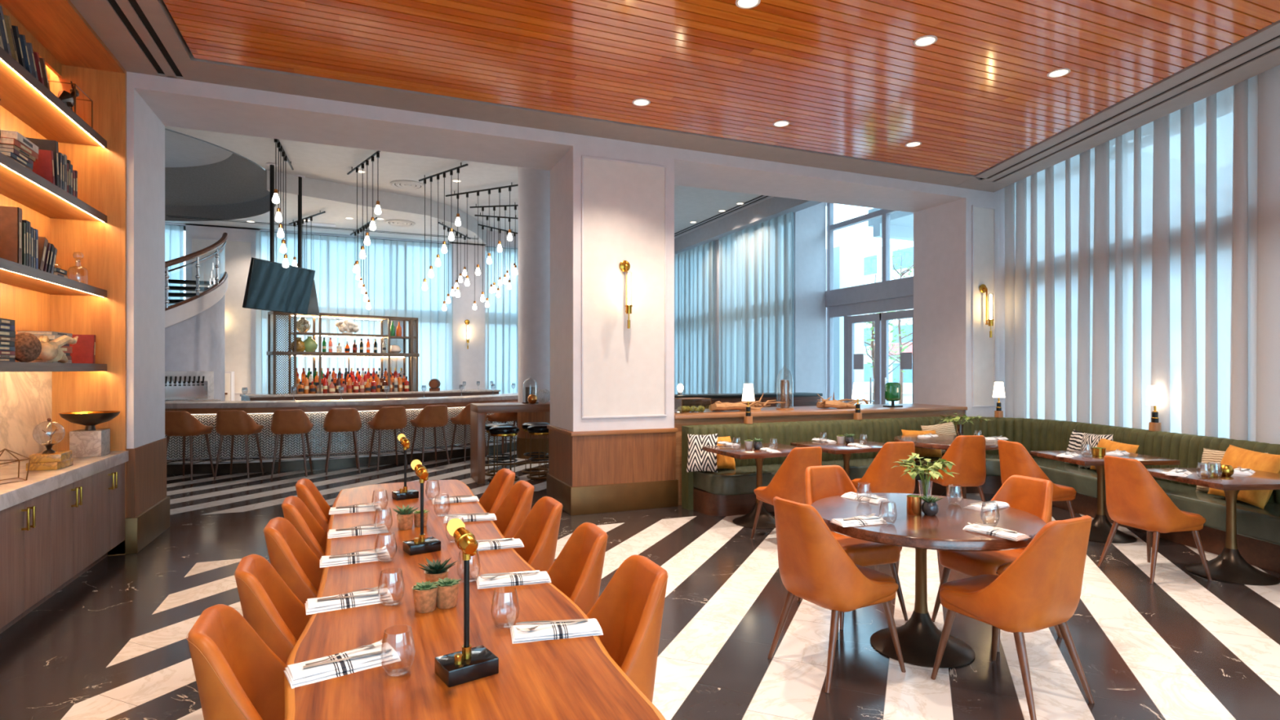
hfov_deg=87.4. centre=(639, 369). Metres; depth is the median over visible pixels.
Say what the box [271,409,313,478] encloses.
bar stool
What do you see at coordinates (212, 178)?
ceiling
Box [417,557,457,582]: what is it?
succulent pot
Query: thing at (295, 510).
dining chair
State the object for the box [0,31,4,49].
book
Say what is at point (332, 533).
napkin
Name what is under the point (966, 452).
dining chair
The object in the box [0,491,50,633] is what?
base cabinet
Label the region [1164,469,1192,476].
napkin
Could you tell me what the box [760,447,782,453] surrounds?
napkin
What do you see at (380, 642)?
fork
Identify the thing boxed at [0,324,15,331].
book
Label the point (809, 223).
wall
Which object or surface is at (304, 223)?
ceiling hatch
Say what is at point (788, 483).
dining chair
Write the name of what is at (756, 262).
curtain
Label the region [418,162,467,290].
pendant
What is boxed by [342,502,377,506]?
fork
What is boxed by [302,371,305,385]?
bottle
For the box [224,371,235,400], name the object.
panel
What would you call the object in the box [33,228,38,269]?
book
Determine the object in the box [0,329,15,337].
book
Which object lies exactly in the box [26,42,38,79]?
book
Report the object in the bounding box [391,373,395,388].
bottle
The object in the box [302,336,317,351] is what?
vase
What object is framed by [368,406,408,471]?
bar stool
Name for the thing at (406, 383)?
bottle
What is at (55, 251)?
book
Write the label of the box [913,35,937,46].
recessed light
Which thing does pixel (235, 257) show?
column
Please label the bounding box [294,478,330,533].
dining chair
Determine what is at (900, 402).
street tree
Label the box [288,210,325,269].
pendant
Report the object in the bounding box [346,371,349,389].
bottle
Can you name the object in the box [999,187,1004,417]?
wall
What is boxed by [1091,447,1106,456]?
succulent pot
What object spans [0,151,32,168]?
book
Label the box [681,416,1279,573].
banquette
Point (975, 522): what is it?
knife
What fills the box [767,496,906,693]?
dining chair
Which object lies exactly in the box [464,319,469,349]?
wall sconce
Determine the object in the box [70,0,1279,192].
ceiling
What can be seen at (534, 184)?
column
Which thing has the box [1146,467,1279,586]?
square table
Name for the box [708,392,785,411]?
driftwood
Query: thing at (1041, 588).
dining chair
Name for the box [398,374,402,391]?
bottle
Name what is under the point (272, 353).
bar shelf
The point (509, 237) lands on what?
pendant
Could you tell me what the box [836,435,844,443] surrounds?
succulent pot
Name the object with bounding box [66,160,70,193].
book
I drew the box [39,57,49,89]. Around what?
book
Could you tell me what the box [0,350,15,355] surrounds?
book
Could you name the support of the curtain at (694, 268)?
hanging from the ceiling at (212, 178)
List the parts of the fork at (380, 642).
handle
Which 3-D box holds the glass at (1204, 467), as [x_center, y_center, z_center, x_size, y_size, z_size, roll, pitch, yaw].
[4.269,0.756,5.025,0.104,0.088,0.104,0,0,-14]
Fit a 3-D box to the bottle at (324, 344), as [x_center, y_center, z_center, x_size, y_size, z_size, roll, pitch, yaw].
[-6.473,-0.501,13.733,0.074,0.302,0.074,0,0,-41]
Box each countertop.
[0,450,128,511]
[164,392,518,408]
[164,399,220,401]
[240,389,500,400]
[674,392,822,409]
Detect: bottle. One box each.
[296,373,301,389]
[297,381,303,394]
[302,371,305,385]
[303,374,308,394]
[306,368,311,382]
[309,381,315,393]
[313,368,316,385]
[315,371,318,390]
[321,373,324,388]
[322,337,326,351]
[323,374,327,393]
[325,368,330,386]
[328,337,332,351]
[328,378,335,393]
[331,368,335,379]
[333,373,337,389]
[336,374,340,393]
[337,368,341,378]
[339,373,345,385]
[340,381,346,393]
[343,368,347,384]
[344,341,350,352]
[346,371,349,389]
[347,374,351,392]
[349,368,352,377]
[351,371,355,389]
[352,340,357,352]
[353,377,358,392]
[355,368,358,381]
[357,371,361,389]
[360,338,363,352]
[360,374,364,392]
[363,371,367,389]
[364,378,371,392]
[366,338,369,352]
[366,368,369,378]
[368,373,373,387]
[371,368,375,377]
[371,376,376,392]
[373,338,377,352]
[374,371,377,382]
[376,374,380,392]
[379,373,383,388]
[382,376,386,391]
[383,368,386,377]
[390,374,392,391]
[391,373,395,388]
[393,368,397,384]
[395,373,399,388]
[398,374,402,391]
[401,373,405,388]
[404,376,408,391]
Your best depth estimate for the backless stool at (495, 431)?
9.28 m
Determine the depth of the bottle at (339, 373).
14.06 m
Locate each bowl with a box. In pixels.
[58,410,119,457]
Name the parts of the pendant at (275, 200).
cord, bulb, cord, bulb, bulb, cord, cord, bulb, rail, cord, bulb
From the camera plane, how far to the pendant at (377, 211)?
11.12 m
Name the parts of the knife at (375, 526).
handle, blade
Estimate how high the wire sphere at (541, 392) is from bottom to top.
0.204 m
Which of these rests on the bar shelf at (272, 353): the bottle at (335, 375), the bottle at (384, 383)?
the bottle at (335, 375)
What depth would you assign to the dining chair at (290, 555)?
2.77 m
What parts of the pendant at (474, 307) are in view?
cord, bulb, rail, cord, cord, cord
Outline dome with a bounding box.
[775,371,794,409]
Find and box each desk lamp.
[391,433,418,500]
[403,459,440,555]
[435,518,498,687]
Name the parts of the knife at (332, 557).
handle, blade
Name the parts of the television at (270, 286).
ceiling plate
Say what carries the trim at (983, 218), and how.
attached to the wall at (942, 214)
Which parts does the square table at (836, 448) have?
stem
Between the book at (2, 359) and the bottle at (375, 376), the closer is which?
the book at (2, 359)
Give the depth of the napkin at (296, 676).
1.78 m
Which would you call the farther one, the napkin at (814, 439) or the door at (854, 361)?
the door at (854, 361)
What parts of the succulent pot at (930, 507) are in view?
pot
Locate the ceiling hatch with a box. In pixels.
[302,222,335,226]
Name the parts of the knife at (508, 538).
handle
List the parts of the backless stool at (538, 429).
leg, seat, leg, leg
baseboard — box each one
[108,496,169,555]
[546,473,678,515]
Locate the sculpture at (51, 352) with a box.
[38,334,78,363]
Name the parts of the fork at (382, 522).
handle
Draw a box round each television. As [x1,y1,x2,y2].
[242,162,315,315]
[294,174,319,315]
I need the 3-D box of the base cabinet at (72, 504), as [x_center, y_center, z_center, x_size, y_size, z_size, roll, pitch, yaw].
[-4.117,1.163,4.528,0.536,0.775,0.720,0,0,-22]
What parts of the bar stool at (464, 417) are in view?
leg, seat, leg, leg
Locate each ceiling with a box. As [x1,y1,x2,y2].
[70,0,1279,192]
[164,125,826,254]
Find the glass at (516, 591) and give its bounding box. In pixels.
[490,591,519,628]
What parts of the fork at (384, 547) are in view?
handle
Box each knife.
[302,648,391,668]
[317,591,387,600]
[328,551,386,558]
[335,505,377,508]
[335,526,384,530]
[434,495,471,497]
[447,512,488,515]
[476,537,513,541]
[480,570,539,575]
[515,618,587,624]
[843,516,880,519]
[849,492,879,498]
[969,500,994,504]
[975,522,1017,533]
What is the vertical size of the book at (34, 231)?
0.260 m
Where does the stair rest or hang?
on the floor
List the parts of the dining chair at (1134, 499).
leg, leg, leg, seat, leg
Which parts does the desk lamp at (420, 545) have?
bulb, knob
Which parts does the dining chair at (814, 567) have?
leg, leg, seat, leg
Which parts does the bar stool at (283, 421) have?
leg, leg, seat, leg, leg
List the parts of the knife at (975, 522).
blade, handle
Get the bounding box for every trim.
[126,437,166,517]
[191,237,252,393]
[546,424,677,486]
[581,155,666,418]
[971,204,995,407]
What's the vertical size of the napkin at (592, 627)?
0.022 m
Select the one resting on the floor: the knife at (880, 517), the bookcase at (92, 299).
the bookcase at (92, 299)
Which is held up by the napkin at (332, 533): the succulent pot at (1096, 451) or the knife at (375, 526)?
the knife at (375, 526)
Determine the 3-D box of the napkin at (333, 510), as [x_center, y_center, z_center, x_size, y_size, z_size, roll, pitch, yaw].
[-1.614,0.790,3.799,0.270,0.022,0.124,0,0,-23]
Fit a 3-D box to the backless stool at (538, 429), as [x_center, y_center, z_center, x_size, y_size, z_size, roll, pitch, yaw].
[-1.406,1.174,9.609,0.436,0.748,0.436,0,0,-40]
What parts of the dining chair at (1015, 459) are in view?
seat, leg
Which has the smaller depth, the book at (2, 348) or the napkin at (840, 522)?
the napkin at (840, 522)
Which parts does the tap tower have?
steel plate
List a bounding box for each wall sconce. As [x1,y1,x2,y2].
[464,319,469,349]
[619,260,632,328]
[979,284,994,337]
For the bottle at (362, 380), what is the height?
0.378 m
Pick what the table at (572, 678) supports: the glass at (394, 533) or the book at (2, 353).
the glass at (394, 533)
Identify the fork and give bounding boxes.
[305,637,387,665]
[320,583,386,599]
[330,546,386,555]
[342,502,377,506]
[342,521,384,528]
[435,495,470,499]
[445,513,485,517]
[477,537,512,542]
[480,571,537,579]
[515,618,586,631]
[843,513,875,519]
[967,522,1014,532]
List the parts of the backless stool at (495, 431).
leg, leg, seat, leg, leg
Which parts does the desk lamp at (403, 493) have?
bulb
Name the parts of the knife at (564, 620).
blade, handle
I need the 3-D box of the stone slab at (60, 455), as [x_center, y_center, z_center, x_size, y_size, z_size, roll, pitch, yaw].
[-4.061,0.601,4.621,0.170,0.052,0.240,0,0,-26]
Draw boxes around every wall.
[126,71,999,505]
[164,222,518,400]
[715,202,826,401]
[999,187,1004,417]
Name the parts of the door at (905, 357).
handle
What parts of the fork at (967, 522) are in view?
handle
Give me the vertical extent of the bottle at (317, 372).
0.378 m
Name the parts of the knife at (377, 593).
handle, blade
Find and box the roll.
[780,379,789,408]
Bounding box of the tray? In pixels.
[775,407,794,409]
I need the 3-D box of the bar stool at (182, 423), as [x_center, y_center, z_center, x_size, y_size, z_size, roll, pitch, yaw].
[-6.431,1.063,9.496,0.522,0.977,0.538,0,0,2]
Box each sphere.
[527,394,537,404]
[537,389,550,403]
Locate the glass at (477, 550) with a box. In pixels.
[456,550,480,582]
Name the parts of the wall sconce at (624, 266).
arm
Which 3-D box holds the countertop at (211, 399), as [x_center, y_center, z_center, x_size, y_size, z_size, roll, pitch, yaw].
[-7.236,1.020,10.663,0.440,1.060,0.860,0,0,43]
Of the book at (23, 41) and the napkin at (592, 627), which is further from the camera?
the book at (23, 41)
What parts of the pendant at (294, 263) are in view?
bulb, cord, cord, rail, cord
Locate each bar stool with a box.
[164,410,214,480]
[213,410,263,479]
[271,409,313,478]
[323,408,361,475]
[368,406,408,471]
[409,404,449,465]
[449,404,488,462]
[485,401,518,456]
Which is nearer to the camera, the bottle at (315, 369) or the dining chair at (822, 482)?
the dining chair at (822, 482)
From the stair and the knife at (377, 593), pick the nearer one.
the knife at (377, 593)
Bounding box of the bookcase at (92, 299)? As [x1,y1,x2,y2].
[0,0,126,555]
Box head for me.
[883,382,902,407]
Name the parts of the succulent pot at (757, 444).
pot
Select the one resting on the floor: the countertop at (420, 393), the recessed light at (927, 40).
the countertop at (420, 393)
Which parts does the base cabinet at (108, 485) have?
door, handle, handle, door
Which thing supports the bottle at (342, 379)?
on the bar shelf at (272, 353)
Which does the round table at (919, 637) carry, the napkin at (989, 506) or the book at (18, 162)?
the napkin at (989, 506)
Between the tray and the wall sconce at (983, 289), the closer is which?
the tray
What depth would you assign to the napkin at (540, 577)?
2.50 m
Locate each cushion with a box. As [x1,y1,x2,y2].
[686,433,718,472]
[716,435,735,469]
[901,429,942,457]
[920,422,956,453]
[1064,429,1091,468]
[1078,432,1113,467]
[1089,438,1138,470]
[1195,448,1267,492]
[1207,444,1279,509]
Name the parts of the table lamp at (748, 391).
stem, lamp shade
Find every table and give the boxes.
[284,480,666,719]
[470,401,550,484]
[702,442,799,528]
[790,439,884,477]
[810,493,1046,667]
[893,434,1005,497]
[1030,449,1180,543]
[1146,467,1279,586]
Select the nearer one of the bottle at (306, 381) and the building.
the bottle at (306, 381)
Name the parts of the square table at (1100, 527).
stem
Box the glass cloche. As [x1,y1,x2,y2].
[521,377,538,404]
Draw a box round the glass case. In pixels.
[674,397,711,413]
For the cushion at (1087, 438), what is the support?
on the banquette
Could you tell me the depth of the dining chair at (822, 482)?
4.19 m
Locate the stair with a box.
[164,232,228,400]
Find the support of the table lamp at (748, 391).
on the banquette
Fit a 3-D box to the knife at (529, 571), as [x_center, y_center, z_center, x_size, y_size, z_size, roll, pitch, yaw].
[-0.494,0.776,2.552,0.220,0.007,0.014,0,0,-12]
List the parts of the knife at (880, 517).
handle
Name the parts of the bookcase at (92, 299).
panel, shelf, shelf, shelf, panel, panel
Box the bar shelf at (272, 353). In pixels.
[266,311,419,394]
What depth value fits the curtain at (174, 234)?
14.48 m
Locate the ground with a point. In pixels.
(907, 398)
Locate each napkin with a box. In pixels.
[284,642,400,688]
[304,587,393,614]
[320,549,391,568]
[327,524,388,538]
[328,503,381,515]
[431,495,479,504]
[443,513,496,523]
[475,571,551,589]
[476,538,524,551]
[510,617,603,644]
[717,441,740,445]
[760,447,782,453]
[812,438,836,442]
[830,515,887,527]
[841,492,888,503]
[847,443,871,448]
[917,434,937,437]
[962,524,1031,541]
[964,501,1009,511]
[985,437,1007,439]
[1057,452,1079,457]
[1105,450,1129,455]
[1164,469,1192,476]
[1233,467,1254,475]
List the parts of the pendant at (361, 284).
cord, bulb, bulb, cord, bulb, rail, cord, cord, bulb, cord, bulb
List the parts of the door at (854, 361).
handle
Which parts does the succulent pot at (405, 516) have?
pot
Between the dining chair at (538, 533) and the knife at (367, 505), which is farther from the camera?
the knife at (367, 505)
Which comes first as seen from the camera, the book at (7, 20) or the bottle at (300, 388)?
the book at (7, 20)
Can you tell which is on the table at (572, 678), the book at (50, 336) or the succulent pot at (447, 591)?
the succulent pot at (447, 591)
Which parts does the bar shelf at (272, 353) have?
panel, shelf, long shelf, shelf, panel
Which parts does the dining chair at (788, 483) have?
leg, seat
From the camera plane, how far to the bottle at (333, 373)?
13.98 m
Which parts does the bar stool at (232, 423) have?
leg, leg, seat, leg, leg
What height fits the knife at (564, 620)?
0.007 m
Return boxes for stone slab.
[26,457,73,471]
[28,450,71,462]
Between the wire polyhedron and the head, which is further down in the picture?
the wire polyhedron
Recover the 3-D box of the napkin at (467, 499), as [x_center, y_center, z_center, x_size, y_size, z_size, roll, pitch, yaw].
[-1.122,0.790,4.072,0.270,0.022,0.124,0,0,-20]
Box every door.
[847,313,880,404]
[880,309,913,404]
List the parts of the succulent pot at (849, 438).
pot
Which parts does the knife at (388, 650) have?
handle, blade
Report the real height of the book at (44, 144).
0.333 m
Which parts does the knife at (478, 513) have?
handle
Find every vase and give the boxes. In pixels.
[290,337,305,351]
[296,316,311,332]
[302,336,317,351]
[390,321,395,336]
[390,344,400,353]
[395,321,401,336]
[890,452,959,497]
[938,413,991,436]
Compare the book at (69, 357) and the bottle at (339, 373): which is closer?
the book at (69, 357)
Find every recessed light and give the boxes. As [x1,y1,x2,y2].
[632,97,650,106]
[735,0,760,8]
[773,120,790,126]
[905,141,921,146]
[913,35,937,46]
[1047,68,1070,77]
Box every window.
[260,231,442,244]
[825,202,913,403]
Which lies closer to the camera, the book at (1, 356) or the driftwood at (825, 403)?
the book at (1, 356)
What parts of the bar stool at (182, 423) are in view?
leg, leg, seat, leg, leg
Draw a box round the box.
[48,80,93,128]
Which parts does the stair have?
rail, handrail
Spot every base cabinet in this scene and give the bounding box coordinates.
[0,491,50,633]
[26,475,93,613]
[72,462,124,581]
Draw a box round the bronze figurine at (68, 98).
[57,80,79,110]
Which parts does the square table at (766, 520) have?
stem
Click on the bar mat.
(205, 402)
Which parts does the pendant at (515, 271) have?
cord, bulb, rail, cord, bulb, bulb, bulb, cord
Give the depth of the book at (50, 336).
4.74 m
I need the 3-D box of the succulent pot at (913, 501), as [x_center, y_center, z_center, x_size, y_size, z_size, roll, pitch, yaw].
[1.518,0.750,3.705,0.087,0.101,0.088,0,0,-22]
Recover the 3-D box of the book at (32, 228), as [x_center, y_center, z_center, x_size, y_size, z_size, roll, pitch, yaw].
[-4.055,-0.790,4.331,0.201,0.270,0.035,0,0,-22]
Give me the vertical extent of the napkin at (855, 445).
0.022 m
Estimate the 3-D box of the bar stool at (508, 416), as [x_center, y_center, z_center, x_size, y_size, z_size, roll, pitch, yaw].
[-2.434,1.063,12.105,0.538,0.977,0.522,0,0,40]
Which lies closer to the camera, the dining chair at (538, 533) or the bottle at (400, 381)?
the dining chair at (538, 533)
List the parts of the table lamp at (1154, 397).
stem, lamp shade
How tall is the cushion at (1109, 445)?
0.368 m
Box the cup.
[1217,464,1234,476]
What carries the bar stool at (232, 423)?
on the floor
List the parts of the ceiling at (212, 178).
lounge cornice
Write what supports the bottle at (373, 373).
on the bar shelf at (272, 353)
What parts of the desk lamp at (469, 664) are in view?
bulb, knob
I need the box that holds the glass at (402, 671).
[380,627,415,676]
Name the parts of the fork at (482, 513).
handle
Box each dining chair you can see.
[186,604,285,719]
[233,554,311,664]
[262,516,323,605]
[281,495,327,559]
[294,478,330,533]
[479,468,515,513]
[493,480,534,538]
[512,496,563,571]
[546,522,608,614]
[586,555,668,702]
[750,446,822,538]
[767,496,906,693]
[797,465,908,630]
[851,441,915,493]
[924,435,986,502]
[930,515,1094,719]
[931,475,1062,652]
[997,440,1076,518]
[1097,455,1212,584]
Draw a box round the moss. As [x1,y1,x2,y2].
[677,405,704,412]
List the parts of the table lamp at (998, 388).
stem, lamp shade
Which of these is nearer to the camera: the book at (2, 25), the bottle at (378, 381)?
the book at (2, 25)
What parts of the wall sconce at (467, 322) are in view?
arm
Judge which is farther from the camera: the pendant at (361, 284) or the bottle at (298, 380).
the pendant at (361, 284)
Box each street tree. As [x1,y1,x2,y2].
[863,270,912,404]
[864,248,913,404]
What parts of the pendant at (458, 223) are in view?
cord, bulb, bulb, cord, bulb, rail, cord, bulb, bulb, cord, bulb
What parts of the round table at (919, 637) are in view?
stem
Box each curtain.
[164,224,183,306]
[255,231,453,394]
[484,246,518,394]
[674,240,715,394]
[719,211,794,393]
[1004,84,1257,439]
[1231,65,1279,444]
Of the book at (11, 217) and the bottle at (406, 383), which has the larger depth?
the bottle at (406, 383)
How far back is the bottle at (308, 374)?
13.68 m
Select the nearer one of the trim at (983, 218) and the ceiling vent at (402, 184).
the trim at (983, 218)
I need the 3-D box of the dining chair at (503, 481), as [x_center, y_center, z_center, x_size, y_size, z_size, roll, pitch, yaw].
[-1.102,1.107,4.262,0.589,0.894,0.491,0,0,-23]
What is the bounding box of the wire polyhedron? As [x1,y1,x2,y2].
[0,448,30,484]
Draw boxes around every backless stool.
[484,422,514,475]
[488,426,519,481]
[521,422,549,474]
[526,424,548,479]
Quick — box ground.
[863,391,912,404]
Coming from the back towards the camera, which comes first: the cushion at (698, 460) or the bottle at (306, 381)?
the bottle at (306, 381)
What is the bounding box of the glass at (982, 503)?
[980,502,999,525]
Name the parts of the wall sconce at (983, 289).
arm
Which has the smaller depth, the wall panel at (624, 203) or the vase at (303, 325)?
the wall panel at (624, 203)
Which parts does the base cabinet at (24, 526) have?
door, handle, handle, door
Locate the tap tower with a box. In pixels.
[164,371,213,400]
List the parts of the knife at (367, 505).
handle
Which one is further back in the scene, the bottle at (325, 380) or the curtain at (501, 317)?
the curtain at (501, 317)
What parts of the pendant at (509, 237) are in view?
cord, bulb, bulb, cord, cord, bulb, rail, bulb, cord, bulb, cord, bulb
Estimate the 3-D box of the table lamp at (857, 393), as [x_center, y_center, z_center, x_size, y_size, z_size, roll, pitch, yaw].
[2.729,0.398,8.392,0.148,0.462,0.147,0,0,-22]
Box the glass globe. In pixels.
[32,417,65,453]
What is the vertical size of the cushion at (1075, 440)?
0.406 m
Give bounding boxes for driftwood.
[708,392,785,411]
[816,391,870,408]
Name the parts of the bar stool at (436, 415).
leg, leg, seat, leg, leg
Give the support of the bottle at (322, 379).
on the bar shelf at (272, 353)
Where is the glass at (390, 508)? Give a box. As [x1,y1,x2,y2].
[373,507,392,532]
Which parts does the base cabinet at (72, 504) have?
door, handle, handle, door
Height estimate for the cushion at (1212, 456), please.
0.417 m
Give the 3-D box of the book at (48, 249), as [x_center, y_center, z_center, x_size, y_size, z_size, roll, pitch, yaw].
[-4.140,-0.763,4.550,0.191,0.215,0.099,0,0,-22]
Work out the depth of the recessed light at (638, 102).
6.33 m
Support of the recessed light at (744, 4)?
in the ceiling at (851, 83)
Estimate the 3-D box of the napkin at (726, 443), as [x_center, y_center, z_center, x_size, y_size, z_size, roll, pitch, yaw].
[0.944,0.790,7.134,0.124,0.022,0.270,0,0,-27]
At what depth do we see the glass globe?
4.59 m
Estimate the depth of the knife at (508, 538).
3.05 m
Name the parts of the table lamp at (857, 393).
lamp shade, stem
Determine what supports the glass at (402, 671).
on the table at (572, 678)
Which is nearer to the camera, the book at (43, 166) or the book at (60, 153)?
the book at (43, 166)
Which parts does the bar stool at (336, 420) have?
leg, leg, seat, leg, leg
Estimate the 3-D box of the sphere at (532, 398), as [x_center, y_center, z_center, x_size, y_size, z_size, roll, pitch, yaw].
[-1.520,0.420,9.465,0.140,0.140,0.138,0,0,-22]
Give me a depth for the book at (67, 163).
4.90 m
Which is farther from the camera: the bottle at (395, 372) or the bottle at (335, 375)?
the bottle at (395, 372)
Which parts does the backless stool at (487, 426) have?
leg, leg, seat, leg, leg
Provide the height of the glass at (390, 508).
0.112 m
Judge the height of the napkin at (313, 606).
0.022 m
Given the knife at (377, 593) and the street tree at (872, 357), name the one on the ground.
the street tree at (872, 357)
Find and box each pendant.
[271,138,293,267]
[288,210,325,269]
[346,151,381,273]
[350,217,377,309]
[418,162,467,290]
[438,222,471,311]
[445,182,518,297]
[469,204,518,302]
[472,223,517,310]
[474,212,518,307]
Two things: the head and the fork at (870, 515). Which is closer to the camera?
the fork at (870, 515)
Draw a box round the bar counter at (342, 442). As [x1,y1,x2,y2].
[164,392,518,474]
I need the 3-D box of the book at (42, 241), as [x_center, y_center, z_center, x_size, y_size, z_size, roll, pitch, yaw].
[-4.117,-0.776,4.496,0.191,0.243,0.129,0,0,-22]
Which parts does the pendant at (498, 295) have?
bulb, rail, cord, bulb, bulb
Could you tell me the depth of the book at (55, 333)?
4.73 m
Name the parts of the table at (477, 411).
panel, foot rail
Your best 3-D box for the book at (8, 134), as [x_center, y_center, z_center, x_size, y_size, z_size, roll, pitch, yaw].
[-4.058,-1.462,4.298,0.211,0.050,0.320,0,0,-24]
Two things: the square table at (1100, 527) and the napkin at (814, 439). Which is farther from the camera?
the napkin at (814, 439)
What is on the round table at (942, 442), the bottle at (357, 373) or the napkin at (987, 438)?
the napkin at (987, 438)
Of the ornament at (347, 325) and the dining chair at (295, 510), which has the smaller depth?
the dining chair at (295, 510)
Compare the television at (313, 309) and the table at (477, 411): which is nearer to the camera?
the table at (477, 411)
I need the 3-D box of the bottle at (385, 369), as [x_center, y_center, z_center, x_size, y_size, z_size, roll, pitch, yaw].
[-5.585,0.161,14.712,0.085,0.378,0.085,0,0,-37]
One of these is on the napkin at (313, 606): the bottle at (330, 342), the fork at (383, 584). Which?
the fork at (383, 584)
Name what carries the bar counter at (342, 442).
on the floor
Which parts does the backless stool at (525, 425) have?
leg, leg, seat, leg, leg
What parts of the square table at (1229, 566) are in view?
stem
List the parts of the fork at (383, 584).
handle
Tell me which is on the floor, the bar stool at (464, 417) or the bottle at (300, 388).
the bar stool at (464, 417)
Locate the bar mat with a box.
[197,401,227,403]
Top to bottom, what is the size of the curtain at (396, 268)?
4.630 m
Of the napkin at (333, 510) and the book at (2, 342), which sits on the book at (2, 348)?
the book at (2, 342)
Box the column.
[516,167,550,459]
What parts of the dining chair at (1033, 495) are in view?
leg, seat, leg, leg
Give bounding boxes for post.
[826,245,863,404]
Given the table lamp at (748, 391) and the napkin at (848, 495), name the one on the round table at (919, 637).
the napkin at (848, 495)
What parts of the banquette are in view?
panel, backrest, seat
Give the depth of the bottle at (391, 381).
14.49 m
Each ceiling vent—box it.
[384,219,415,226]
[390,180,424,190]
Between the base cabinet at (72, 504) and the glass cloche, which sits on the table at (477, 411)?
the glass cloche
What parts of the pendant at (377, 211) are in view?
cord, bulb, bulb, cord, rail, cord, bulb, cord, bulb, bulb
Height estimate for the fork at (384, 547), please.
0.012 m
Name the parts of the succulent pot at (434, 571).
pot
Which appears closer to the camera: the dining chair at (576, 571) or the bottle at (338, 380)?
the dining chair at (576, 571)
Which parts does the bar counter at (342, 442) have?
foot rail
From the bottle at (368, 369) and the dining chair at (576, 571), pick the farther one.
the bottle at (368, 369)
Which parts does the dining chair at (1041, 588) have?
leg, leg, seat, leg, leg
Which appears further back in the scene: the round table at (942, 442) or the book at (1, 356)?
the round table at (942, 442)
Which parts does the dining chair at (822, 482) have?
leg, seat, leg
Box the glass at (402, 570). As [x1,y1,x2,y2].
[377,569,404,606]
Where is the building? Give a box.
[863,240,913,394]
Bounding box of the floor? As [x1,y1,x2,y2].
[0,448,1279,719]
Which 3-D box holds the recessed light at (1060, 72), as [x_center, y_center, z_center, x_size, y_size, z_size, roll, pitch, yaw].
[3.559,-2.518,5.696,0.170,0.009,0.170,0,0,-22]
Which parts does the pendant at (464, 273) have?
bulb, cord, bulb, cord, bulb, cord, rail, cord, cord, bulb, cord, bulb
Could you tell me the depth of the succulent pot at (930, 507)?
3.66 m
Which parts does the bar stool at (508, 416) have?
leg, seat, leg, leg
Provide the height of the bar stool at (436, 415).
0.977 m
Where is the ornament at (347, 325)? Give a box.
[335,318,359,333]
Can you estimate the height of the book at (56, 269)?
0.030 m
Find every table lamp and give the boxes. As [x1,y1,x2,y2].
[742,383,755,423]
[851,382,863,419]
[992,382,1004,417]
[1146,385,1164,431]
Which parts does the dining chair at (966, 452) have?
leg, leg, seat, leg, leg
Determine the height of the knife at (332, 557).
0.007 m
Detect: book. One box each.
[0,5,12,57]
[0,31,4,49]
[0,129,38,153]
[0,137,38,159]
[0,143,35,161]
[0,146,33,165]
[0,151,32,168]
[0,205,22,264]
[0,318,15,325]
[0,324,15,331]
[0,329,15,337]
[0,336,15,342]
[0,340,14,346]
[0,345,15,351]
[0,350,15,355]
[0,354,15,358]
[0,357,15,361]
[3,14,18,62]
[5,155,32,171]
[11,25,26,69]
[16,330,72,337]
[18,359,71,363]
[19,34,32,75]
[22,219,28,266]
[22,222,26,265]
[25,137,59,186]
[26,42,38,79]
[28,221,31,266]
[31,226,33,267]
[32,149,54,184]
[33,52,44,84]
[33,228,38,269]
[33,229,35,268]
[34,334,61,339]
[35,355,71,359]
[38,236,48,271]
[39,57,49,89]
[43,242,50,271]
[46,244,53,272]
[49,247,57,273]
[53,267,66,275]
[53,271,67,278]
[58,152,62,188]
[58,346,72,353]
[62,153,66,191]
[62,155,64,190]
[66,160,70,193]
[66,163,68,192]
[69,334,95,363]
[70,164,72,195]
[72,169,77,198]
[72,170,75,196]
[525,386,534,402]
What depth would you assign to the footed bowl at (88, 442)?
5.21 m
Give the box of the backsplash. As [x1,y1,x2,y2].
[0,371,52,466]
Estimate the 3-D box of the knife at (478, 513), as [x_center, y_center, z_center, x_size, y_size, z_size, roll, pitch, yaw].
[-0.922,0.776,3.592,0.220,0.007,0.014,0,0,-11]
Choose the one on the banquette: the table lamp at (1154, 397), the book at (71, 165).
the table lamp at (1154, 397)
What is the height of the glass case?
0.174 m
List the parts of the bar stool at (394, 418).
leg, leg, seat, leg, leg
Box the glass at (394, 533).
[374,533,397,562]
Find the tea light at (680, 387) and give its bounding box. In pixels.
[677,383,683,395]
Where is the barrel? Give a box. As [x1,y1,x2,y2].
[428,378,440,391]
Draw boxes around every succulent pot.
[391,504,417,529]
[411,580,440,613]
[413,509,428,527]
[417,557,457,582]
[432,577,461,608]
[744,440,752,448]
[751,437,764,449]
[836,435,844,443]
[844,433,854,444]
[906,494,924,515]
[921,494,943,515]
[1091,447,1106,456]
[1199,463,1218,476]
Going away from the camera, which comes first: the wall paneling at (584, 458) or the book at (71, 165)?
the book at (71, 165)
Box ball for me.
[14,332,41,362]
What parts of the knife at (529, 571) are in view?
blade, handle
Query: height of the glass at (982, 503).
0.112 m

